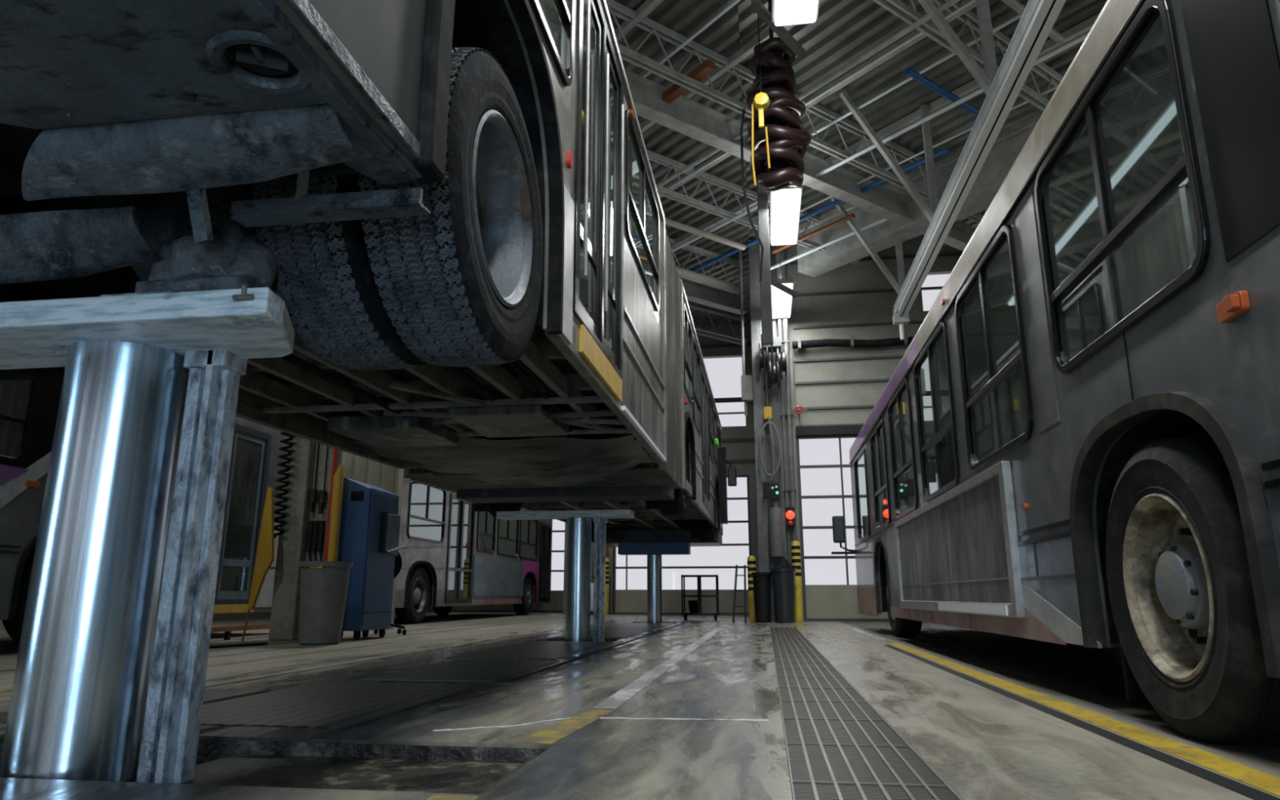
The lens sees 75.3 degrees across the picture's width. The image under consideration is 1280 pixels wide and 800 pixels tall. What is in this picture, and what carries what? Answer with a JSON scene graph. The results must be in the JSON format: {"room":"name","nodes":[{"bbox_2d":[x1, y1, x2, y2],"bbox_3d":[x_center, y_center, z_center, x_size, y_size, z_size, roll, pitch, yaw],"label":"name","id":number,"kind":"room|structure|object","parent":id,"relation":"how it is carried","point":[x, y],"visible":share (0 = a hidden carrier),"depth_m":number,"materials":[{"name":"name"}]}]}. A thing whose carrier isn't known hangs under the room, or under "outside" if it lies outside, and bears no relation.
{"room":"auto repair garage","nodes":[
{"label":"auto repair garage","id":0,"kind":"room"},
{"bbox_2d":[0,609,395,631],"bbox_3d":[-9.597,-1.019,11.561,0.200,8.300,33.000,-2,-13,8],"label":"wall","id":1,"kind":"structure","parent":0,"point":[261,615],"depth_m":17.45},
{"bbox_2d":[336,451,404,629],"bbox_3d":[-4.626,1.540,13.475,1.520,4.200,0.200,-2,-13,8],"label":"wall partition","id":2,"kind":"structure","parent":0,"point":[362,468],"depth_m":13.40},
{"bbox_2d":[426,605,434,612],"bbox_3d":[-4.455,2.667,27.163,5.700,8.300,0.220,-2,-13,8],"label":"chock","id":3,"kind":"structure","parent":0,"point":[430,609],"depth_m":26.44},
{"bbox_2d":[449,530,564,612],"bbox_3d":[-4.312,4.842,26.586,4.400,3.798,0.100,-2,-13,8],"label":"door","id":4,"kind":"structure","parent":3,"relation":"in","point":[556,605],"depth_m":26.12,"materials":[{"name":"grey"}]},
{"bbox_2d":[0,612,1279,799],"bbox_3d":[0.396,2.873,9.128,20.000,0.406,33.000,-2,-13,8],"label":"floor","id":5,"kind":"structure","parent":0,"point":[458,705],"depth_m":3.52,"materials":[{"name":"concrete"}]},
{"bbox_2d":[0,378,288,644],"bbox_3d":[-7.117,0.218,5.206,2.653,2.969,14.055,-2,-13,8],"label":"bus","id":6,"kind":"object","parent":5,"relation":"on","point":[28,408],"visible":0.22,"depth_m":7.61,"materials":[{"name":"silver metal"}]},
{"bbox_2d":[0,284,294,783],"bbox_3d":[-1.965,0.556,2.627,1.829,1.685,0.537,-2,-13,8],"label":"lift post","id":7,"kind":"object","parent":5,"relation":"on","point":[77,711],"visible":0.87,"depth_m":2.58,"materials":[{"name":"metal"}]},
{"bbox_2d":[0,0,737,546],"bbox_3d":[-0.714,-0.210,9.593,2.940,3.143,19.634,-2,-13,8],"label":"bus","id":8,"kind":"object","parent":7,"relation":"on","point":[453,209],"visible":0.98,"depth_m":2.88,"materials":[{"name":"silver metal"}]},
{"bbox_2d":[0,0,323,128],"bbox_3d":[-1.524,-0.927,0.976,1.370,0.015,2.220,-2,-13,8],"label":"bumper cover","id":9,"kind":"object","parent":8,"relation":"on","point":[64,63],"depth_m":1.80,"materials":[{"name":"metal"}]},
{"bbox_2d":[726,461,737,486],"bbox_3d":[1.997,1.655,18.729,0.354,0.568,0.269,-2,-13,8],"label":"mirror","id":10,"kind":"object","parent":8,"relation":"attached to","point":[731,470],"depth_m":18.74,"materials":[{"name":"black paint"}]},
{"bbox_2d":[155,623,270,639],"bbox_3d":[-4.808,2.712,9.642,0.070,0.155,3.400,-2,-13,8],"label":"rail","id":11,"kind":"object","parent":5,"relation":"on","point":[227,629],"visible":0.32,"depth_m":9.71,"materials":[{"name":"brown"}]},
{"bbox_2d":[208,642,267,648],"bbox_3d":[-4.179,2.304,7.643,0.952,0.028,2.070,-10,-17,36],"label":"hose","id":12,"kind":"object","parent":5,"relation":"on","point":[255,643],"visible":0.19,"depth_m":8.36,"materials":[{"name":"black rubber"}]},
{"bbox_2d":[241,486,274,641],"bbox_3d":[-4.348,1.867,9.529,0.272,1.751,0.070,-2,-13,8],"label":"bollard","id":13,"kind":"object","parent":5,"relation":"on","point":[264,558],"visible":1,"depth_m":9.53,"materials":[{"name":"metal"}]},
{"bbox_2d":[268,433,342,640],"bbox_3d":[-3.982,-1.184,10.646,0.620,8.200,0.300,-2,-13,8],"label":"concrete column","id":14,"kind":"structure","parent":5,"relation":"on","point":[291,545],"depth_m":9.90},
{"bbox_2d":[274,431,293,538],"bbox_3d":[-4.266,0.848,9.938,0.162,1.612,0.132,-2,-13,8],"label":"coiled hose","id":15,"kind":"object","parent":14,"relation":"hanging from","point":[283,441],"visible":0.74,"depth_m":9.89,"materials":[{"name":"black rubber"}]},
{"bbox_2d":[305,520,313,560],"bbox_3d":[-3.944,1.685,9.915,0.067,0.481,0.050,-2,-13,8],"label":"tool","id":16,"kind":"object","parent":14,"relation":"hanging from","point":[310,525],"visible":0.74,"depth_m":9.90,"materials":[{"name":"black paint"}]},
{"bbox_2d":[308,443,319,512],"bbox_3d":[-3.951,0.466,10.191,0.088,1.820,0.093,-2,-13,8],"label":"gun","id":17,"kind":"object","parent":14,"relation":"hanging from","point":[313,492],"visible":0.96,"depth_m":10.00,"materials":[{"name":"black paint"}]},
{"bbox_2d":[311,520,319,560],"bbox_3d":[-3.874,1.683,9.905,0.067,0.481,0.050,-2,-13,8],"label":"tool","id":18,"kind":"object","parent":14,"relation":"hanging from","point":[316,523],"visible":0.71,"depth_m":9.89,"materials":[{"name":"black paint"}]},
{"bbox_2d":[316,520,325,560],"bbox_3d":[-3.805,1.681,9.895,0.067,0.481,0.050,-2,-13,8],"label":"tool","id":19,"kind":"object","parent":14,"relation":"hanging from","point":[322,523],"visible":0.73,"depth_m":9.89,"materials":[{"name":"black paint"}]},
{"bbox_2d":[317,445,328,514],"bbox_3d":[-3.832,0.471,10.171,0.088,1.840,0.093,-2,-13,8],"label":"gun","id":20,"kind":"object","parent":14,"relation":"hanging from","point":[322,493],"visible":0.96,"depth_m":9.97,"materials":[{"name":"black paint"}]},
{"bbox_2d":[324,448,343,561],"bbox_3d":[-3.658,1.643,9.825,0.169,2.280,0.120,-2,-13,8],"label":"pole","id":21,"kind":"object","parent":14,"relation":"hanging from","point":[337,477],"visible":0.63,"depth_m":9.87,"materials":[{"name":"yellow metal"}]},
{"bbox_2d":[297,560,353,644],"bbox_3d":[-3.423,2.188,8.954,0.554,0.860,0.554,-2,-13,8],"label":"trash can","id":22,"kind":"object","parent":5,"relation":"on","point":[324,584],"visible":1,"depth_m":8.78,"materials":[{"name":"grey plastic"}]},
{"bbox_2d":[337,477,405,639],"bbox_3d":[-3.327,1.964,10.300,0.484,1.915,0.849,-2,-13,8],"label":"tall cabinet","id":23,"kind":"object","parent":5,"relation":"on","point":[370,524],"visible":0.92,"depth_m":10.05,"materials":[{"name":"metal"}]},
{"bbox_2d":[373,552,406,635],"bbox_3d":[-3.380,2.547,11.127,0.565,1.160,0.564,-2,-13,8],"label":"stool","id":24,"kind":"object","parent":5,"relation":"on","point":[397,565],"visible":0.28,"depth_m":11.10,"materials":[{"name":"black plastic"}]},
{"bbox_2d":[394,478,552,623],"bbox_3d":[-4.724,3.658,19.766,2.660,2.969,10.850,-2,-13,8],"label":"bus","id":25,"kind":"object","parent":5,"relation":"on","point":[454,554],"visible":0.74,"depth_m":17.56,"materials":[{"name":"silver metal"}]},
{"bbox_2d":[496,509,634,641],"bbox_3d":[-0.906,2.224,9.894,1.650,1.780,0.340,-2,-13,8],"label":"lift post","id":26,"kind":"object","parent":5,"relation":"on","point":[579,526],"visible":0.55,"depth_m":9.84,"materials":[{"name":"metal"}]},
{"bbox_2d":[604,558,608,614],"bbox_3d":[-0.936,5.101,22.721,0.176,1.520,0.176,-2,-13,8],"label":"bollard","id":27,"kind":"object","parent":5,"relation":"on","point":[606,595],"visible":0.54,"depth_m":22.64,"materials":[{"name":"metal"}]},
{"bbox_2d":[617,542,690,622],"bbox_3d":[0.285,3.720,16.267,1.400,1.800,0.400,-2,-13,8],"label":"lift post","id":28,"kind":"object","parent":5,"relation":"on","point":[654,551],"visible":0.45,"depth_m":16.21,"materials":[{"name":"metal"}]},
{"bbox_2d":[680,574,719,620],"bbox_3d":[1.287,4.214,17.708,0.762,0.939,0.511,-2,-13,8],"label":"cart","id":29,"kind":"object","parent":5,"relation":"on","point":[699,595],"visible":0.99,"depth_m":17.51,"materials":[{"name":"black paint"}]},
{"bbox_2d":[688,600,697,613],"bbox_3d":[1.142,4.390,17.641,0.250,0.253,0.250,-2,-13,8],"label":"bucket","id":30,"kind":"object","parent":29,"relation":"on","point":[693,604],"visible":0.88,"depth_m":17.55,"materials":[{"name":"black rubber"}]},
{"bbox_2d":[732,564,746,622],"bbox_3d":[1.956,3.815,16.366,0.290,1.109,0.250,-2,-13,8],"label":"step ladder","id":31,"kind":"object","parent":5,"relation":"on","point":[736,566],"visible":1,"depth_m":16.35,"materials":[{"name":"metal"}]},
{"bbox_2d":[746,555,755,622],"bbox_3d":[2.272,3.809,16.776,0.176,1.300,0.176,-2,-13,8],"label":"bollard","id":32,"kind":"object","parent":5,"relation":"on","point":[751,560],"visible":0.77,"depth_m":16.72,"materials":[{"name":"metal"}]},
{"bbox_2d":[751,572,772,622],"bbox_3d":[2.397,3.859,16.226,0.404,0.950,0.404,-2,-13,8],"label":"trash can","id":33,"kind":"object","parent":5,"relation":"on","point":[762,581],"visible":1,"depth_m":16.11,"materials":[{"name":"black paint"}]},
{"bbox_2d":[747,240,785,622],"bbox_3d":[2.679,0.457,17.590,0.560,8.200,0.340,-2,-13,8],"label":"steel column","id":34,"kind":"structure","parent":5,"relation":"on","point":[766,562],"depth_m":17.49,"materials":[{"name":"metal"}]},
{"bbox_2d":[738,240,753,415],"bbox_3d":[2.266,-1.608,17.875,0.240,3.950,0.150,-2,-13,8],"label":"conduit","id":35,"kind":"object","parent":34,"relation":"attached to","point":[747,395],"visible":1,"depth_m":17.64,"materials":[{"name":"grey metal"}]},
{"bbox_2d":[762,481,780,500],"bbox_3d":[2.657,1.836,16.753,0.340,0.370,0.130,-2,-13,8],"label":"control box","id":36,"kind":"object","parent":34,"relation":"attached to","point":[775,495],"visible":1,"depth_m":16.70,"materials":[{"name":"black paint"}]},
{"bbox_2d":[758,333,786,391],"bbox_3d":[2.773,-0.735,17.327,0.560,1.204,0.640,-2,-13,8],"label":"hose reel","id":37,"kind":"object","parent":34,"relation":"attached to","point":[773,370],"visible":0.95,"depth_m":17.11,"materials":[{"name":"black rubber"}]},
{"bbox_2d":[763,375,772,419],"bbox_3d":[2.651,-0.056,17.268,0.170,0.950,0.100,-2,-13,8],"label":"hook","id":38,"kind":"object","parent":37,"relation":"hanging from","point":[767,410],"visible":1,"depth_m":17.15,"materials":[{"name":"metal"}]},
{"bbox_2d":[759,416,781,479],"bbox_3d":[2.650,0.976,16.912,0.444,1.327,0.062,-2,-13,8],"label":"cable loop","id":39,"kind":"object","parent":38,"relation":"hanging from","point":[769,422],"visible":1,"depth_m":16.89,"materials":[{"name":"grey plastic"}]},
{"bbox_2d":[768,501,785,557],"bbox_3d":[2.752,2.610,16.743,0.300,1.120,0.530,-2,-13,8],"label":"air cylinder","id":40,"kind":"object","parent":34,"relation":"attached to","point":[775,515],"visible":1,"depth_m":16.50,"materials":[{"name":"grey metal"}]},
{"bbox_2d":[774,245,791,564],"bbox_3d":[3.025,0.468,17.462,0.120,8.080,0.120,-2,-13,8],"label":"conduit","id":41,"kind":"object","parent":34,"relation":"attached to","point":[783,414],"visible":0.49,"depth_m":17.35,"materials":[{"name":"metal"}]},
{"bbox_2d":[770,558,795,622],"bbox_3d":[2.793,3.684,16.072,0.494,1.220,0.494,-2,-13,8],"label":"trash can","id":42,"kind":"object","parent":5,"relation":"on","point":[783,572],"visible":0.98,"depth_m":15.91,"materials":[{"name":"grey plastic"}]},
{"bbox_2d":[779,244,797,541],"bbox_3d":[3.144,0.464,17.445,0.150,8.080,0.120,-2,-13,8],"label":"conduit","id":43,"kind":"object","parent":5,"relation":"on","point":[788,409],"visible":0.59,"depth_m":17.42,"materials":[{"name":"metal"}]},
{"bbox_2d":[785,506,795,527],"bbox_3d":[3.054,2.379,16.855,0.180,0.400,0.170,-2,-13,8],"label":"lamp","id":44,"kind":"object","parent":43,"relation":"attached to","point":[789,511],"visible":1,"depth_m":16.80,"materials":[{"name":"black paint"}]},
{"bbox_2d":[791,540,803,622],"bbox_3d":[3.116,3.586,16.441,0.176,1.580,0.176,-2,-13,8],"label":"bollard","id":45,"kind":"object","parent":5,"relation":"on","point":[795,545],"visible":0.84,"depth_m":16.37,"materials":[{"name":"metal"}]},
{"bbox_2d":[769,626,963,799],"bbox_3d":[1.395,2.422,7.292,0.530,0.359,13.250,-2,-13,8],"label":"drain grate","id":46,"kind":"object","parent":5,"relation":"in","point":[838,746],"visible":0.9,"depth_m":2.94,"materials":[{"name":"metal"}]},
{"bbox_2d":[831,0,1279,746],"bbox_3d":[3.441,0.282,5.603,3.000,3.051,17.120,-2,-13,8],"label":"bus","id":47,"kind":"object","parent":5,"relation":"on","point":[1077,441],"visible":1,"depth_m":3.45,"materials":[{"name":"silver metal"}]},
{"bbox_2d":[831,515,845,542],"bbox_3d":[3.356,2.184,14.005,0.200,0.450,0.100,-2,-13,8],"label":"mirror","id":48,"kind":"object","parent":47,"relation":"attached to","point":[838,522],"depth_m":13.96,"materials":[{"name":"grey plastic"}]},
{"bbox_2d":[1216,290,1249,323],"bbox_3d":[1.859,-0.293,2.620,0.045,0.065,0.145,-2,-13,8],"label":"marker lamp","id":49,"kind":"object","parent":47,"relation":"attached to","point":[1234,308],"depth_m":2.58,"materials":[{"name":"orange"}]},
{"bbox_2d":[563,322,759,614],"bbox_3d":[0.593,1.869,23.783,5.500,8.300,0.220,-2,-13,8],"label":"wall","id":50,"kind":"structure","parent":0,"point":[735,450],"depth_m":23.53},
{"bbox_2d":[605,546,613,614],"bbox_3d":[-0.866,1.927,23.814,0.200,8.200,0.120,-2,-13,8],"label":"trim","id":51,"kind":"structure","parent":50,"relation":"attached to","point":[609,554],"depth_m":23.07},
{"bbox_2d":[613,475,751,614],"bbox_3d":[1.161,4.029,23.145,3.860,3.798,0.100,-2,-13,8],"label":"door","id":52,"kind":"structure","parent":50,"relation":"in","point":[625,602],"depth_m":22.86,"materials":[{"name":"grey"}]},
{"bbox_2d":[699,342,751,348],"bbox_3d":[0.721,-1.526,24.420,5.200,0.080,0.060,-2,-13,8],"label":"trim","id":53,"kind":"structure","parent":50,"relation":"attached to","point":[748,344],"depth_m":24.15,"materials":[{"name":"grey"}]},
{"bbox_2d":[680,277,747,315],"bbox_3d":[-3.399,-3.362,16.213,14.849,0.425,0.260,10,-16,-35],"label":"girder","id":54,"kind":"object","parent":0,"point":[695,292],"visible":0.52,"depth_m":19.90,"materials":[{"name":"metal"}]},
{"bbox_2d":[695,329,746,346],"bbox_3d":[1.079,-1.839,21.355,4.526,0.100,0.100,10,-16,-35],"label":"ceiling pipe","id":55,"kind":"object","parent":54,"relation":"attached to","point":[698,332],"visible":0.34,"depth_m":22.06,"materials":[{"name":"grey"}]},
{"bbox_2d":[624,68,976,251],"bbox_3d":[-1.407,-4.650,11.023,22.628,0.445,0.260,10,-16,-35],"label":"girder","id":56,"kind":"object","parent":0,"point":[686,116],"visible":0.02,"depth_m":13.15,"materials":[{"name":"metal"}]},
{"bbox_2d":[640,58,715,119],"bbox_3d":[0.528,-4.527,12.155,0.140,0.120,1.556,10,-16,-35],"label":"duct","id":57,"kind":"object","parent":56,"relation":"attached to","point":[707,67],"visible":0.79,"depth_m":11.79,"materials":[{"name":"brown"}]},
{"bbox_2d":[642,0,740,77],"bbox_3d":[2.999,-5.579,8.134,0.040,0.038,14.142,10,-16,-35],"label":"conduit","id":58,"kind":"object","parent":56,"relation":"attached to","point":[735,2],"visible":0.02,"depth_m":11.03,"materials":[{"name":"white"}]},
{"bbox_2d":[658,0,975,195],"bbox_3d":[2.636,-4.519,12.405,0.035,0.033,14.142,10,-16,-35],"label":"conduit","id":59,"kind":"object","parent":56,"relation":"attached to","point":[972,1],"visible":0.48,"depth_m":11.78,"materials":[{"name":"white"}]},
{"bbox_2d":[770,217,888,270],"bbox_3d":[3.760,-3.135,16.738,0.070,0.067,3.253,10,-16,-35],"label":"ceiling pipe","id":60,"kind":"object","parent":56,"relation":"attached to","point":[883,220],"visible":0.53,"depth_m":16.68,"materials":[{"name":"white"}]},
{"bbox_2d":[800,84,1058,212],"bbox_3d":[4.764,-4.147,13.761,0.035,0.033,5.940,10,-16,-35],"label":"conduit","id":61,"kind":"object","parent":56,"relation":"attached to","point":[1056,86],"visible":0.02,"depth_m":13.64,"materials":[{"name":"white"}]},
{"bbox_2d":[608,0,1107,326],"bbox_3d":[0.396,-5.360,11.073,20.000,0.075,33.000,-2,-13,8],"label":"ceiling","id":62,"kind":"structure","parent":0,"point":[842,31],"depth_m":12.84,"materials":[{"name":"metal"}]},
{"bbox_2d":[613,0,663,42],"bbox_3d":[1.406,-5.655,9.380,0.090,0.120,23.334,10,-16,-35],"label":"roof purlin","id":63,"kind":"structure","parent":62,"relation":"attached to","point":[648,6],"depth_m":11.21,"materials":[{"name":"grey paint"}]},
{"bbox_2d":[664,217,746,250],"bbox_3d":[-0.328,-3.520,15.110,6.081,0.120,0.120,10,-16,-35],"label":"ceiling pipe","id":64,"kind":"object","parent":62,"relation":"attached to","point":[668,222],"visible":0.34,"depth_m":16.20,"materials":[{"name":"grey"}]},
{"bbox_2d":[668,237,744,290],"bbox_3d":[-3.545,-3.940,15.333,14.870,0.710,0.134,10,-16,-35],"label":"roof truss","id":65,"kind":"object","parent":62,"relation":"attached to","point":[695,250],"visible":0.09,"depth_m":19.02,"materials":[{"name":"metal"}]},
{"bbox_2d":[675,266,739,293],"bbox_3d":[0.122,-2.945,17.762,5.374,0.220,0.220,10,-16,-35],"label":"girder","id":66,"kind":"object","parent":65,"relation":"attached to","point":[684,273],"visible":0.26,"depth_m":18.68,"materials":[{"name":"grey"}]},
{"bbox_2d":[688,302,747,342],"bbox_3d":[-2.947,-3.007,19.281,14.870,0.710,0.134,10,-16,-35],"label":"roof truss","id":67,"kind":"object","parent":62,"relation":"attached to","point":[708,309],"visible":0.12,"depth_m":22.90,"materials":[{"name":"metal"}]},
{"bbox_2d":[639,0,824,133],"bbox_3d":[1.756,-5.109,11.691,0.090,0.120,23.334,10,-16,-35],"label":"roof purlin","id":68,"kind":"structure","parent":62,"relation":"attached to","point":[747,50],"depth_m":12.18,"materials":[{"name":"grey paint"}]},
{"bbox_2d":[646,149,862,265],"bbox_3d":[-2.651,-4.557,12.721,18.476,0.710,0.134,10,-16,-35],"label":"roof truss","id":69,"kind":"object","parent":62,"relation":"attached to","point":[673,164],"visible":0.2,"depth_m":15.60,"materials":[{"name":"metal"}]},
{"bbox_2d":[771,213,854,253],"bbox_3d":[3.434,-3.317,16.622,0.090,0.086,2.121,10,-16,-35],"label":"ceiling pipe","id":70,"kind":"object","parent":69,"relation":"attached to","point":[845,219],"visible":1,"depth_m":16.42,"materials":[{"name":"brown"}]},
{"bbox_2d":[751,14,770,186],"bbox_3d":[1.353,-3.972,9.499,0.232,3.301,0.160,-2,-13,8],"label":"pull cord","id":71,"kind":"object","parent":62,"relation":"hanging from","point":[761,102],"visible":0.99,"depth_m":9.28,"materials":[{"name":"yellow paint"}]},
{"bbox_2d":[740,0,811,280],"bbox_3d":[1.639,-3.414,9.905,0.745,4.199,0.722,-11,-17,39],"label":"hose","id":72,"kind":"object","parent":62,"relation":"hanging from","point":[788,141],"visible":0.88,"depth_m":9.67,"materials":[{"name":"black rubber"}]},
{"bbox_2d":[756,160,798,345],"bbox_3d":[2.105,-2.805,12.808,0.559,4.050,0.100,-2,-13,8],"label":"post","id":73,"kind":"object","parent":62,"relation":"hanging from","point":[766,282],"visible":0.6,"depth_m":12.55,"materials":[{"name":"metal"}]},
{"bbox_2d":[751,0,804,58],"bbox_3d":[1.493,-4.802,9.251,0.155,1.799,0.957,-11,-17,40],"label":"bracket","id":74,"kind":"object","parent":62,"relation":"attached to","point":[757,6],"visible":1,"depth_m":9.04,"materials":[{"name":"metal"}]},
{"bbox_2d":[771,244,794,318],"bbox_3d":[2.895,-2.885,17.277,0.480,1.840,1.950,-2,-13,8],"label":"ceiling light","id":75,"kind":"object","parent":62,"relation":"hanging from","point":[781,301],"visible":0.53,"depth_m":16.92,"materials":[{"name":"white"}]},
{"bbox_2d":[771,283,792,318],"bbox_3d":[2.895,-2.018,17.072,0.430,0.058,1.910,-2,-13,8],"label":"diffuser","id":76,"kind":"object","parent":75,"relation":"attached to","point":[781,301],"depth_m":17.02,"materials":[{"name":"white"}]},
{"bbox_2d":[768,183,802,245],"bbox_3d":[2.327,-3.772,13.522,0.480,1.840,1.950,-2,-13,8],"label":"ceiling light","id":77,"kind":"object","parent":62,"relation":"hanging from","point":[784,203],"visible":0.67,"depth_m":13.14,"materials":[{"name":"white"}]},
{"bbox_2d":[605,0,983,223],"bbox_3d":[-1.006,-5.066,10.567,23.992,0.710,0.134,10,-16,-35],"label":"roof truss","id":78,"kind":"object","parent":62,"relation":"attached to","point":[615,8],"visible":0.47,"depth_m":12.16,"materials":[{"name":"metal"}]},
{"bbox_2d":[656,0,960,189],"bbox_3d":[2.113,-4.304,12.226,0.080,0.076,18.385,10,-16,-35],"label":"ceiling pipe","id":79,"kind":"object","parent":78,"relation":"attached to","point":[944,6],"visible":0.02,"depth_m":11.30,"materials":[{"name":"metal"}]},
{"bbox_2d":[1001,0,1065,44],"bbox_3d":[-1.396,-5.787,5.733,16.971,0.100,0.100,10,-16,-35],"label":"ceiling pipe","id":80,"kind":"object","parent":79,"relation":"attached to","point":[1015,5],"visible":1,"depth_m":10.07,"materials":[{"name":"metal"}]},
{"bbox_2d":[690,146,950,271],"bbox_3d":[3.099,-3.494,16.091,0.090,0.086,6.505,10,-16,-35],"label":"ceiling pipe","id":81,"kind":"object","parent":78,"relation":"attached to","point":[945,150],"visible":0.66,"depth_m":15.48,"materials":[{"name":"blue"}]},
{"bbox_2d":[671,31,1088,252],"bbox_3d":[3.779,-4.070,13.216,0.070,0.067,11.314,10,-16,-35],"label":"ceiling pipe","id":82,"kind":"object","parent":78,"relation":"attached to","point":[1082,37],"visible":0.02,"depth_m":12.75,"materials":[{"name":"white"}]},
{"bbox_2d":[904,66,980,115],"bbox_3d":[4.516,-4.436,12.101,1.980,0.100,0.100,10,-16,-35],"label":"ceiling pipe","id":83,"kind":"object","parent":82,"relation":"attached to","point":[909,72],"visible":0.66,"depth_m":11.91,"materials":[{"name":"blue"}]},
{"bbox_2d":[771,0,819,26],"bbox_3d":[1.496,-5.069,8.034,0.480,1.840,1.950,-2,-13,8],"label":"ceiling light","id":84,"kind":"object","parent":62,"relation":"hanging from","point":[784,12],"visible":1,"depth_m":8.56,"materials":[{"name":"white"}]},
{"bbox_2d":[658,0,976,198],"bbox_3d":[2.106,-4.563,14.002,0.090,0.120,23.334,10,-16,-35],"label":"roof purlin","id":85,"kind":"structure","parent":62,"relation":"attached to","point":[973,5],"depth_m":12.47,"materials":[{"name":"grey paint"}]},
{"bbox_2d":[670,12,1100,248],"bbox_3d":[2.624,-4.069,16.091,0.090,0.120,22.769,10,-16,-35],"label":"roof purlin","id":86,"kind":"structure","parent":62,"relation":"attached to","point":[1086,25],"depth_m":13.60,"materials":[{"name":"grey paint"}]},
{"bbox_2d":[798,111,1043,233],"bbox_3d":[6.391,-4.580,13.928,0.090,0.120,11.314,10,-16,-35],"label":"roof purlin","id":87,"kind":"structure","parent":62,"relation":"attached to","point":[1028,123],"depth_m":15.06,"materials":[{"name":"grey paint"}]},
{"bbox_2d":[827,0,1066,340],"bbox_3d":[3.035,-4.799,6.984,1.535,2.853,20.150,-2,-13,8],"label":"rail","id":88,"kind":"object","parent":62,"relation":"hanging from","point":[1002,87],"visible":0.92,"depth_m":10.19,"materials":[{"name":"white"}]},
{"bbox_2d":[872,0,1063,111],"bbox_3d":[-0.064,-5.685,7.948,27.739,0.710,0.134,10,-16,-35],"label":"roof truss","id":89,"kind":"object","parent":62,"relation":"attached to","point":[900,9],"visible":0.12,"depth_m":11.25,"materials":[{"name":"metal"}]},
{"bbox_2d":[773,234,963,622],"bbox_3d":[7.073,0.324,17.247,9.320,8.300,0.220,-2,-13,8],"label":"wall","id":90,"kind":"structure","parent":0,"point":[877,307],"depth_m":17.94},
{"bbox_2d":[778,348,804,622],"bbox_3d":[3.129,1.681,17.336,0.320,5.700,0.140,-2,-13,8],"label":"trim","id":91,"kind":"structure","parent":90,"relation":"attached to","point":[789,349],"depth_m":17.37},
{"bbox_2d":[795,424,863,435],"bbox_3d":[7.325,0.529,16.983,8.160,0.180,0.120,-2,-13,8],"label":"trim","id":92,"kind":"structure","parent":90,"relation":"attached to","point":[833,429],"depth_m":17.42,"materials":[{"name":"black paint"}]},
{"bbox_2d":[795,404,875,409],"bbox_3d":[7.350,0.050,17.129,8.120,0.050,0.050,-2,-13,8],"label":"trim","id":93,"kind":"structure","parent":90,"relation":"attached to","point":[860,406],"depth_m":17.57,"materials":[{"name":"grey"}]},
{"bbox_2d":[795,434,888,622],"bbox_3d":[4.995,2.574,16.988,3.410,3.798,0.100,-2,-13,8],"label":"door","id":94,"kind":"structure","parent":90,"relation":"in","point":[821,602],"depth_m":16.84,"materials":[{"name":"grey"}]},
{"bbox_2d":[795,378,889,384],"bbox_3d":[7.350,-0.495,17.258,8.120,0.050,0.050,-2,-13,8],"label":"trim","id":95,"kind":"structure","parent":90,"relation":"attached to","point":[870,380],"depth_m":17.67,"materials":[{"name":"grey"}]},
{"bbox_2d":[794,355,903,362],"bbox_3d":[7.350,-0.982,17.373,8.120,0.050,0.050,-2,-13,8],"label":"trim","id":96,"kind":"structure","parent":90,"relation":"attached to","point":[894,356],"depth_m":17.76,"materials":[{"name":"grey"}]},
{"bbox_2d":[791,332,914,351],"bbox_3d":[5.633,-1.264,17.559,4.752,0.265,0.280,-2,-13,8],"label":"pipe","id":97,"kind":"object","parent":90,"relation":"attached to","point":[851,343],"visible":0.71,"depth_m":17.63,"materials":[{"name":"black metal"}]},
{"bbox_2d":[792,320,923,328],"bbox_3d":[7.350,-1.712,17.545,8.120,0.050,0.050,-2,-13,8],"label":"trim","id":98,"kind":"structure","parent":90,"relation":"attached to","point":[910,322],"depth_m":17.93,"materials":[{"name":"grey"}]},
{"bbox_2d":[792,286,942,297],"bbox_3d":[7.350,-2.442,17.718,8.120,0.050,0.050,-2,-13,8],"label":"trim","id":99,"kind":"structure","parent":90,"relation":"attached to","point":[930,287],"depth_m":18.07,"materials":[{"name":"grey"}]},
{"bbox_2d":[789,252,962,265],"bbox_3d":[7.350,-3.171,17.890,8.120,0.050,0.050,-2,-13,8],"label":"trim","id":100,"kind":"structure","parent":90,"relation":"attached to","point":[958,253],"depth_m":18.11,"materials":[{"name":"grey"}]},
{"bbox_2d":[796,124,1035,276],"bbox_3d":[6.000,-3.895,14.916,0.500,0.900,8.061,10,-16,-35],"label":"ceiling bulkhead","id":101,"kind":"object","parent":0,"point":[1002,155],"visible":0.36,"depth_m":15.90,"materials":[{"name":"grey paint"}]},
{"bbox_3d":[-0.465,-6.135,5.259,19.784,0.385,19.784,-2,-13,8],"label":"girder","id":102,"kind":"object","parent":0,"visible":0},
{"bbox_2d":[810,13,1022,135],"bbox_3d":[5.357,-5.152,10.377,0.050,0.048,8.485,10,-16,-35],"label":"conduit","id":103,"kind":"object","parent":102,"relation":"attached to","point":[1019,15],"visible":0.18,"depth_m":12.21,"materials":[{"name":"white"}]},
{"bbox_3d":[2.977,1.125,20.637,0.200,8.300,5.480,-2,-13,8],"label":"wall","id":104,"kind":"structure","parent":0,"visible":0},
{"bbox_2d":[714,397,744,403],"bbox_3d":[0.724,0.064,23.888,5.050,0.133,0.140,-2,-13,8],"label":"pipe","id":105,"kind":"object","parent":104,"relation":"attached to","point":[721,399],"visible":0.02,"depth_m":23.58,"materials":[{"name":"grey"}]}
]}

